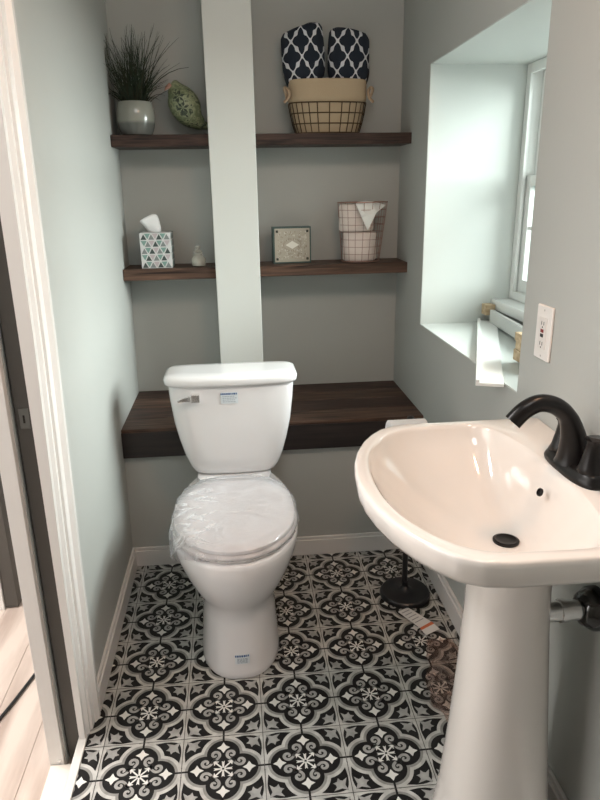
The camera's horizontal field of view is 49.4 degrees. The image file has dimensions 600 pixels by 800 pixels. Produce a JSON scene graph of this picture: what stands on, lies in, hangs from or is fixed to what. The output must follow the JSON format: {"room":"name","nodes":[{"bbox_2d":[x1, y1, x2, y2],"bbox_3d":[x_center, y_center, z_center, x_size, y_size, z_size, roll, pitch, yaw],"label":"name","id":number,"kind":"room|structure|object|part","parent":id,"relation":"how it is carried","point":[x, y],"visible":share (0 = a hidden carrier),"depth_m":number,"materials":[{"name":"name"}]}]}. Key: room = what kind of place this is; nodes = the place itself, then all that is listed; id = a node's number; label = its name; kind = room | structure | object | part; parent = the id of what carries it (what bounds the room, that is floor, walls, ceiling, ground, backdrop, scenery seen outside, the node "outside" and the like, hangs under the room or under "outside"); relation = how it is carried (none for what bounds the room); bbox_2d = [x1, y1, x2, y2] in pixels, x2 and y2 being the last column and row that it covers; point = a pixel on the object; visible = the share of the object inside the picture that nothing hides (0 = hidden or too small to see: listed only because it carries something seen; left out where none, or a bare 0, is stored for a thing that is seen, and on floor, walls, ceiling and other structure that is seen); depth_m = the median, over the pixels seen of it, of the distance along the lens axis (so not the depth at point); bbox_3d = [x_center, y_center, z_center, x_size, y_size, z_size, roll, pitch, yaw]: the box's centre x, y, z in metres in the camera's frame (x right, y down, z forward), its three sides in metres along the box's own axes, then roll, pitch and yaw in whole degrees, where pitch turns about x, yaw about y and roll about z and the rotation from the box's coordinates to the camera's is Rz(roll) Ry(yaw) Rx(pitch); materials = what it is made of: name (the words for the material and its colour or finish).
{"room":"bathroom","nodes":[
{"label":"bathroom","id":0,"kind":"room"},
{"bbox_2d":[0,601,72,799],"bbox_3d":[-1.498,0.962,1.848,1.840,0.040,4.500,-3,18,-5],"label":"floor","id":1,"kind":"structure","parent":0,"point":[24,757],"depth_m":1.87,"materials":[{"name":"brown wood"}]},
{"bbox_2d":[0,474,21,609],"bbox_3d":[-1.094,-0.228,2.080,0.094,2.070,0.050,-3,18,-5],"label":"hall door","id":2,"kind":"structure","parent":1,"relation":"on","point":[10,593],"depth_m":2.34,"materials":[{"name":"grey"}]},
{"bbox_3d":[-1.117,-0.227,2.078,0.046,2.070,0.050,-3,18,-5],"label":"door frame","id":3,"kind":"part","parent":2,"relation":"part of","materials":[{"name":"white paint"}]},
{"bbox_2d":[0,673,34,719],"bbox_3d":[-0.940,0.973,1.700,0.056,0.010,0.997,4,19,16],"label":"cable","id":4,"kind":"object","parent":1,"relation":"on","point":[25,686],"visible":0.56,"depth_m":1.95,"materials":[{"name":"black metal"}]},
{"bbox_2d":[0,0,138,762],"bbox_3d":[-0.631,-0.292,1.538,0.123,2.570,4.500,-3,18,-5],"label":"wall","id":5,"kind":"structure","parent":0,"point":[71,106],"depth_m":1.83,"materials":[{"name":"grey paint"}]},
{"bbox_2d":[0,351,66,765],"bbox_3d":[-0.653,-0.056,1.389,0.036,2.150,0.020,-3,18,-5],"label":"trim","id":6,"kind":"structure","parent":5,"relation":"attached to","point":[9,465],"depth_m":1.53,"materials":[{"name":"white paint"}]},
{"bbox_2d":[0,217,78,756],"bbox_3d":[-0.651,-0.182,1.784,0.039,2.130,0.795,-3,18,-5],"label":"pocket door","id":7,"kind":"structure","parent":5,"relation":"in","point":[7,312],"depth_m":1.50,"materials":[{"name":"grey wood"}]},
{"bbox_3d":[-0.610,0.041,1.443,0.022,0.048,0.002,-3,18,-5],"label":"latch plate","id":8,"kind":"part","parent":7,"relation":"part of","materials":[{"name":"grey metal"}]},
{"bbox_2d":[0,81,85,738],"bbox_3d":[-0.572,-0.101,1.381,0.032,2.060,0.016,-3,18,-5],"label":"trim","id":9,"kind":"structure","parent":5,"relation":"attached to","point":[9,214],"depth_m":1.39,"materials":[{"name":"white paint"}]},
{"bbox_2d":[0,0,100,734],"bbox_3d":[-0.565,-0.116,1.427,0.056,2.060,0.080,-3,18,-5],"label":"trim","id":10,"kind":"structure","parent":5,"relation":"attached to","point":[11,72],"depth_m":1.42,"materials":[{"name":"white wood"}]},
{"bbox_2d":[40,764,70,799],"bbox_3d":[-0.566,1.102,1.266,0.078,0.020,0.928,-3,18,-5],"label":"threshold","id":11,"kind":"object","parent":5,"relation":"attached to","point":[55,783],"depth_m":1.65,"materials":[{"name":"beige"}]},
{"bbox_2d":[61,735,87,799],"bbox_3d":[-0.517,1.066,1.269,0.022,0.104,0.945,-3,18,-5],"label":"trim","id":12,"kind":"structure","parent":5,"relation":"attached to","point":[77,758],"depth_m":1.60,"materials":[{"name":"white wood"}]},
{"bbox_2d":[97,548,136,710],"bbox_3d":[-0.589,0.705,2.115,0.017,0.076,0.729,-3,18,-5],"label":"baseboard","id":13,"kind":"structure","parent":5,"relation":"attached to","point":[104,671],"depth_m":2.03,"materials":[{"name":"white paint"}]},
{"bbox_2d":[201,0,262,362],"bbox_3d":[-0.250,-0.931,2.406,0.167,1.899,0.182,-3,18,-5],"label":"wall column","id":14,"kind":"structure","parent":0,"point":[226,24],"depth_m":2.35,"materials":[{"name":"white paint"}]},
{"bbox_2d":[124,446,379,546],"bbox_3d":[-0.125,0.354,2.686,1.127,0.620,0.455,-3,18,-5],"label":"wall","id":15,"kind":"structure","parent":0,"point":[321,481],"depth_m":2.44,"materials":[{"name":"grey paint"}]},
{"bbox_2d":[132,532,398,565],"bbox_3d":[-0.091,0.569,2.511,1.093,0.076,0.014,-3,18,-5],"label":"baseboard","id":16,"kind":"structure","parent":15,"relation":"attached to","point":[367,541],"depth_m":2.52,"materials":[{"name":"white paint"}]},
{"bbox_2d":[121,380,422,458],"bbox_3d":[-0.111,0.062,2.582,1.091,0.107,0.476,-3,18,-5],"label":"bench","id":17,"kind":"object","parent":15,"relation":"on","point":[324,415],"visible":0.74,"depth_m":2.40,"materials":[{"name":"brown wood"}]},
{"bbox_2d":[105,0,403,390],"bbox_3d":[-0.003,-0.666,2.665,1.610,2.570,0.100,-3,18,-5],"label":"wall","id":18,"kind":"structure","parent":0,"point":[338,328],"depth_m":2.56,"materials":[{"name":"grey paint"}]},
{"bbox_2d":[110,134,208,149],"bbox_3d":[-0.503,-0.942,2.382,0.340,0.040,0.170,-3,18,-5],"label":"shelf","id":19,"kind":"object","parent":18,"relation":"attached to","point":[162,141],"visible":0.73,"depth_m":2.31,"materials":[{"name":"brown wood"}]},
{"bbox_2d":[103,25,188,134],"bbox_3d":[-0.534,-1.126,2.298,0.298,0.361,0.187,-1,18,1],"label":"potted grass","id":20,"kind":"object","parent":19,"relation":"on","point":[135,115],"depth_m":2.29,"materials":[{"name":"plant"}]},
{"bbox_2d":[116,100,154,134],"bbox_3d":[-0.589,-1.008,2.342,0.136,0.112,0.136,-3,18,-5],"label":"pot","id":21,"kind":"object","parent":20,"relation":"attached to","point":[134,117],"depth_m":2.29,"materials":[{"name":"ceramic"}]},
{"bbox_2d":[164,80,207,129],"bbox_3d":[-0.408,-1.060,2.340,0.130,0.164,0.112,4,18,15],"label":"decorative plate","id":22,"kind":"object","parent":19,"relation":"on","point":[184,104],"visible":0.97,"depth_m":2.31,"materials":[{"name":"green ceramic"}]},
{"bbox_2d":[123,263,215,280],"bbox_3d":[-0.497,-0.498,2.525,0.342,0.042,0.170,-3,18,-5],"label":"shelf","id":23,"kind":"object","parent":18,"relation":"attached to","point":[187,270],"visible":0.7,"depth_m":2.45,"materials":[{"name":"brown wood"}]},
{"bbox_2d":[139,214,174,267],"bbox_3d":[-0.544,-0.607,2.478,0.114,0.194,0.114,-3,18,-5],"label":"tissue box","id":24,"kind":"object","parent":23,"relation":"on","point":[156,245],"visible":1,"depth_m":2.44,"materials":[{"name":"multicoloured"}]},
{"bbox_2d":[192,258,204,265],"bbox_3d":[-0.388,-0.550,2.483,0.056,0.078,0.056,-3,18,-5],"label":"glass jar","id":25,"kind":"object","parent":23,"relation":"on","point":[197,261],"visible":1,"depth_m":2.47,"materials":[{"name":"grey glass"}]},
{"bbox_2d":[255,132,411,147],"bbox_3d":[0.117,-0.972,2.437,0.570,0.038,0.170,-3,18,-5],"label":"shelf","id":26,"kind":"object","parent":18,"relation":"attached to","point":[387,139],"visible":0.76,"depth_m":2.36,"materials":[{"name":"brown wood"}]},
{"bbox_2d":[283,69,373,132],"bbox_3d":[0.099,-1.111,2.391,0.331,0.251,0.142,-3,18,-5],"label":"wire basket","id":27,"kind":"object","parent":26,"relation":"on","point":[317,105],"visible":0.93,"depth_m":2.35,"materials":[{"name":"brown fabric"}]},
{"bbox_3d":[-0.048,-1.094,2.336,0.028,0.060,0.036,-3,18,-5],"label":"handle","id":28,"kind":"part","parent":27,"relation":"part of","materials":[{"name":"beige leather"}]},
{"bbox_2d":[281,22,324,86],"bbox_3d":[0.013,-1.164,2.360,0.158,0.361,0.101,-5,18,-14],"label":"rolled towel","id":29,"kind":"object","parent":27,"relation":"in","point":[302,47],"visible":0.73,"depth_m":2.30,"materials":[{"name":"fabric"}]},
{"bbox_3d":[0.100,-1.041,2.413,0.291,0.105,0.139,-3,18,-5],"label":"wire frame","id":30,"kind":"part","parent":27,"relation":"part of","materials":[{"name":"brown metal"}]},
{"bbox_2d":[327,27,368,79],"bbox_3d":[0.175,-1.165,2.378,0.152,0.343,0.100,-2,19,-5],"label":"rolled towel","id":31,"kind":"object","parent":27,"relation":"in","point":[348,48],"visible":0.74,"depth_m":2.31,"materials":[{"name":"fabric"}]},
{"bbox_3d":[0.255,-1.108,2.364,0.028,0.060,0.035,-3,18,-5],"label":"handle","id":32,"kind":"part","parent":27,"relation":"part of","materials":[{"name":"beige fabric"}]},
{"bbox_2d":[260,258,406,276],"bbox_3d":[0.124,-0.527,2.580,0.570,0.040,0.170,-3,18,-5],"label":"shelf","id":33,"kind":"object","parent":18,"relation":"attached to","point":[384,265],"visible":0.77,"depth_m":2.50,"materials":[{"name":"brown wood"}]},
{"bbox_2d":[271,226,310,263],"bbox_3d":[-0.033,-0.605,2.538,0.148,0.138,0.046,-4,18,-9],"label":"box sign","id":34,"kind":"object","parent":33,"relation":"on","point":[290,244],"visible":1,"depth_m":2.52,"materials":[{"name":"grey"}]},
{"bbox_2d":[337,201,387,261],"bbox_3d":[0.243,-0.658,2.546,0.197,0.224,0.155,-3,18,-5],"label":"wire basket","id":35,"kind":"object","parent":33,"relation":"on","point":[352,202],"visible":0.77,"depth_m":2.51,"materials":[{"name":"brown metal"}]},
{"bbox_2d":[343,231,375,260],"bbox_3d":[0.234,-0.606,2.561,0.132,0.110,0.095,-3,18,-5],"label":"folded cloth","id":36,"kind":"object","parent":35,"relation":"in","point":[353,242],"visible":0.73,"depth_m":2.53,"materials":[{"name":"beige fabric"}]},
{"bbox_2d":[339,204,373,231],"bbox_3d":[0.218,-0.708,2.527,0.136,0.101,0.098,-3,18,-5],"label":"folded cloth","id":37,"kind":"object","parent":36,"relation":"on","point":[349,216],"visible":0.64,"depth_m":2.49,"materials":[{"name":"beige fabric"}]},
{"bbox_2d":[356,201,384,229],"bbox_3d":[0.267,-0.704,2.485,0.080,0.106,0.103,10,21,30],"label":"draped cloth","id":38,"kind":"object","parent":35,"relation":"on","point":[367,213],"visible":0.91,"depth_m":2.45,"materials":[{"name":"white fabric"}]},
{"bbox_2d":[71,549,459,799],"bbox_3d":[0.054,1.089,1.207,1.102,0.121,2.900,-3,18,-5],"label":"floor","id":39,"kind":"structure","parent":0,"point":[353,702],"depth_m":1.80,"materials":[{"name":"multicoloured tile"}]},
{"bbox_2d":[163,361,298,678],"bbox_3d":[-0.200,0.346,2.050,0.436,0.787,0.684,-3,18,-5],"label":"toilet","id":40,"kind":"object","parent":39,"relation":"on","point":[233,531],"visible":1,"depth_m":1.97,"materials":[{"name":"white ceramic"}]},
{"bbox_3d":[-0.359,-0.004,2.094,0.071,0.026,0.027,-3,18,-5],"label":"flush lever","id":41,"kind":"part","parent":40,"relation":"part of","materials":[{"name":"silver metal"}]},
{"bbox_3d":[-0.231,-0.086,2.171,0.436,0.036,0.186,-3,18,-5],"label":"tank lid","id":42,"kind":"part","parent":40,"relation":"part of","materials":[{"name":"white ceramic"}]},
{"bbox_3d":[-0.228,0.082,2.231,0.412,0.321,0.168,-3,18,-5],"label":"tank","id":43,"kind":"part","parent":40,"relation":"part of","materials":[{"name":"white ceramic"}]},
{"bbox_3d":[-0.195,0.360,1.951,0.372,0.016,0.468,-3,18,-5],"label":"seat","id":44,"kind":"part","parent":40,"relation":"part of","materials":[{"name":"white plastic"}]},
{"bbox_3d":[-0.196,0.334,1.956,0.364,0.024,0.469,-3,18,-5],"label":"seat lid","id":45,"kind":"part","parent":40,"relation":"part of","materials":[{"name":"white plastic"}]},
{"bbox_3d":[-0.201,0.530,2.105,0.374,0.402,0.678,-3,18,-5],"label":"bowl","id":46,"kind":"part","parent":40,"relation":"part of","materials":[{"name":"white ceramic"}]},
{"bbox_2d":[380,416,429,608],"bbox_3d":[0.360,0.366,2.174,0.174,0.654,0.174,5,19,17],"label":"toilet paper stand","id":47,"kind":"object","parent":39,"relation":"on","point":[403,592],"visible":0.56,"depth_m":2.25,"materials":[{"name":"black metal"}]},
{"bbox_2d":[385,418,427,427],"bbox_3d":[0.335,0.111,2.039,0.119,0.102,0.102,-3,18,-5],"label":"toilet paper roll","id":48,"kind":"object","parent":47,"relation":"on","point":[389,423],"visible":0.19,"depth_m":2.02,"materials":[{"name":"white paper"}]},
{"bbox_2d":[398,608,438,634],"bbox_3d":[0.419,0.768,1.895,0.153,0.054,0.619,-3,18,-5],"label":"paper label","id":49,"kind":"object","parent":39,"relation":"on","point":[424,624],"visible":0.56,"depth_m":2.11,"materials":[{"name":"beige paper"}]},
{"bbox_2d":[354,418,599,799],"bbox_3d":[0.340,0.541,1.310,0.463,0.852,0.576,-3,18,-5],"label":"pedestal sink","id":50,"kind":"object","parent":39,"relation":"on","point":[480,504],"visible":0.95,"depth_m":1.25,"materials":[{"name":"white ceramic"}]},
{"bbox_2d":[354,418,599,587],"bbox_3d":[0.334,0.208,1.202,0.463,0.152,0.576,-3,18,-5],"label":"basin","id":51,"kind":"object","parent":50,"relation":"in","point":[480,503],"depth_m":1.25,"materials":[{"name":"white ceramic"}]},
{"bbox_2d":[506,394,599,490],"bbox_3d":[0.484,0.062,1.157,0.183,0.148,0.178,-16,23,-39],"label":"faucet","id":52,"kind":"object","parent":50,"relation":"on","point":[575,455],"visible":1,"depth_m":1.14,"materials":[{"name":"black metal"}]},
{"bbox_3d":[0.447,0.052,1.164,0.168,0.132,0.067,-3,18,-5],"label":"spout","id":53,"kind":"part","parent":52,"relation":"part of","materials":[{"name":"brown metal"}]},
{"bbox_3d":[0.495,0.052,1.239,0.047,0.082,0.076,-3,18,-5],"label":"handle","id":54,"kind":"part","parent":52,"relation":"part of","materials":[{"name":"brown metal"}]},
{"bbox_3d":[0.502,0.117,1.191,0.068,0.022,0.178,-3,18,-5],"label":"plate","id":55,"kind":"part","parent":52,"relation":"part of","materials":[{"name":"brown metal"}]},
{"bbox_3d":[0.508,0.092,1.113,0.047,0.082,0.076,-3,18,-5],"label":"handle","id":56,"kind":"part","parent":52,"relation":"part of","materials":[{"name":"brown metal"}]},
{"bbox_2d":[550,585,599,631],"bbox_3d":[0.519,0.402,1.247,0.106,0.086,0.086,-3,18,-5],"label":"drain pipe","id":57,"kind":"object","parent":50,"relation":"attached to","point":[584,607],"visible":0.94,"depth_m":1.23,"materials":[{"name":"silver metal"}]},
{"bbox_2d":[393,0,599,799],"bbox_3d":[0.765,-0.175,1.099,0.408,2.570,3.320,-3,18,-5],"label":"wall","id":58,"kind":"structure","parent":0,"point":[563,275],"depth_m":1.39,"materials":[{"name":"grey paint"}]},
{"bbox_2d":[420,0,551,392],"bbox_3d":[0.654,-0.565,1.866,0.356,0.863,0.857,-3,18,-5],"label":"window recess","id":59,"kind":"object","parent":58,"relation":"attached to","point":[478,87],"depth_m":2.22,"materials":[{"name":"grey paint"}]},
{"bbox_2d":[475,318,503,386],"bbox_3d":[0.578,-0.166,2.001,0.068,0.016,0.836,4,18,14],"label":"trim board","id":60,"kind":"object","parent":59,"relation":"on","point":[489,372],"visible":0.86,"depth_m":1.86,"materials":[{"name":"white paint"}]},
{"bbox_2d":[481,303,494,314],"bbox_3d":[0.683,-0.330,2.364,0.034,0.037,0.044,-3,18,-5],"label":"wood shim","id":61,"kind":"object","parent":60,"relation":"on","point":[486,307],"visible":0.8,"depth_m":2.35,"materials":[{"name":"brown wood"}]},
{"bbox_2d":[489,310,522,337],"bbox_3d":[0.698,-0.213,2.063,0.014,0.046,0.586,-1,18,-1],"label":"board","id":62,"kind":"object","parent":59,"relation":"on","point":[499,320],"visible":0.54,"depth_m":2.19,"materials":[{"name":"white wood"}]},
{"bbox_2d":[513,349,519,361],"bbox_3d":[0.629,-0.111,1.775,0.044,0.030,0.130,-3,18,-5],"label":"wood block","id":63,"kind":"object","parent":59,"relation":"on","point":[516,354],"visible":0.2,"depth_m":1.81,"materials":[{"name":"brown wood"}]},
{"bbox_2d":[515,341,520,350],"bbox_3d":[0.630,-0.140,1.771,0.040,0.027,0.120,-3,18,-5],"label":"wood block","id":64,"kind":"object","parent":63,"relation":"on","point":[518,344],"visible":0.14,"depth_m":1.81,"materials":[{"name":"brown wood"}]},
{"bbox_2d":[515,332,521,342],"bbox_3d":[0.626,-0.162,1.756,0.048,0.023,0.115,-3,18,-5],"label":"wood block","id":65,"kind":"object","parent":64,"relation":"on","point":[518,335],"visible":0.21,"depth_m":1.79,"materials":[{"name":"brown wood"}]},
{"bbox_2d":[423,565,567,799],"bbox_3d":[0.595,0.970,1.212,0.014,0.086,2.855,-3,18,-5],"label":"baseboard","id":66,"kind":"structure","parent":58,"relation":"attached to","point":[442,587],"depth_m":2.11,"materials":[{"name":"white paint"}]},
{"bbox_2d":[491,298,524,321],"bbox_3d":[0.804,-0.228,1.989,0.125,0.035,0.851,-3,18,-5],"label":"trim","id":67,"kind":"structure","parent":58,"relation":"attached to","point":[510,307],"depth_m":2.25,"materials":[{"name":"white wood"}]},
{"bbox_2d":[496,310,522,324],"bbox_3d":[0.815,-0.188,2.003,0.105,0.050,0.851,-3,18,-5],"label":"trim","id":68,"kind":"structure","parent":58,"relation":"attached to","point":[513,319],"depth_m":2.25,"materials":[{"name":"grey"}]},
{"bbox_2d":[509,57,546,303],"bbox_3d":[0.848,-0.614,1.870,0.095,0.772,0.851,-3,18,-5],"label":"window","id":69,"kind":"structure","parent":58,"relation":"in","point":[536,72],"depth_m":2.23,"materials":[{"name":"white"}]},
{"bbox_3d":[0.833,-0.459,1.918,0.024,0.402,0.805,-3,18,-5],"label":"sash","id":70,"kind":"part","parent":69,"relation":"part of","materials":[{"name":"white"}]},
{"bbox_3d":[0.832,-0.467,1.916,0.003,0.317,0.735,-3,18,-5],"label":"pane","id":71,"kind":"part","parent":69,"relation":"part of","materials":[{"name":"clear glass"}]},
{"bbox_3d":[0.854,-0.787,1.816,0.023,0.364,0.805,-3,18,-5],"label":"sash","id":72,"kind":"part","parent":69,"relation":"part of","materials":[{"name":"white"}]},
{"bbox_2d":[534,303,554,362],"bbox_3d":[0.528,-0.146,1.413,0.009,0.118,0.070,-3,18,-5],"label":"wall outlet","id":73,"kind":"object","parent":58,"relation":"attached to","point":[546,314],"visible":1,"depth_m":1.40,"materials":[{"name":"white plastic"}]},
{"bbox_2d":[537,316,547,349],"bbox_3d":[0.526,-0.145,1.413,0.002,0.068,0.034,-3,18,-5],"label":"receptacle","id":74,"kind":"object","parent":73,"relation":"attached to","point":[542,321],"depth_m":1.41,"materials":[{"name":"white plastic"}]}
]}

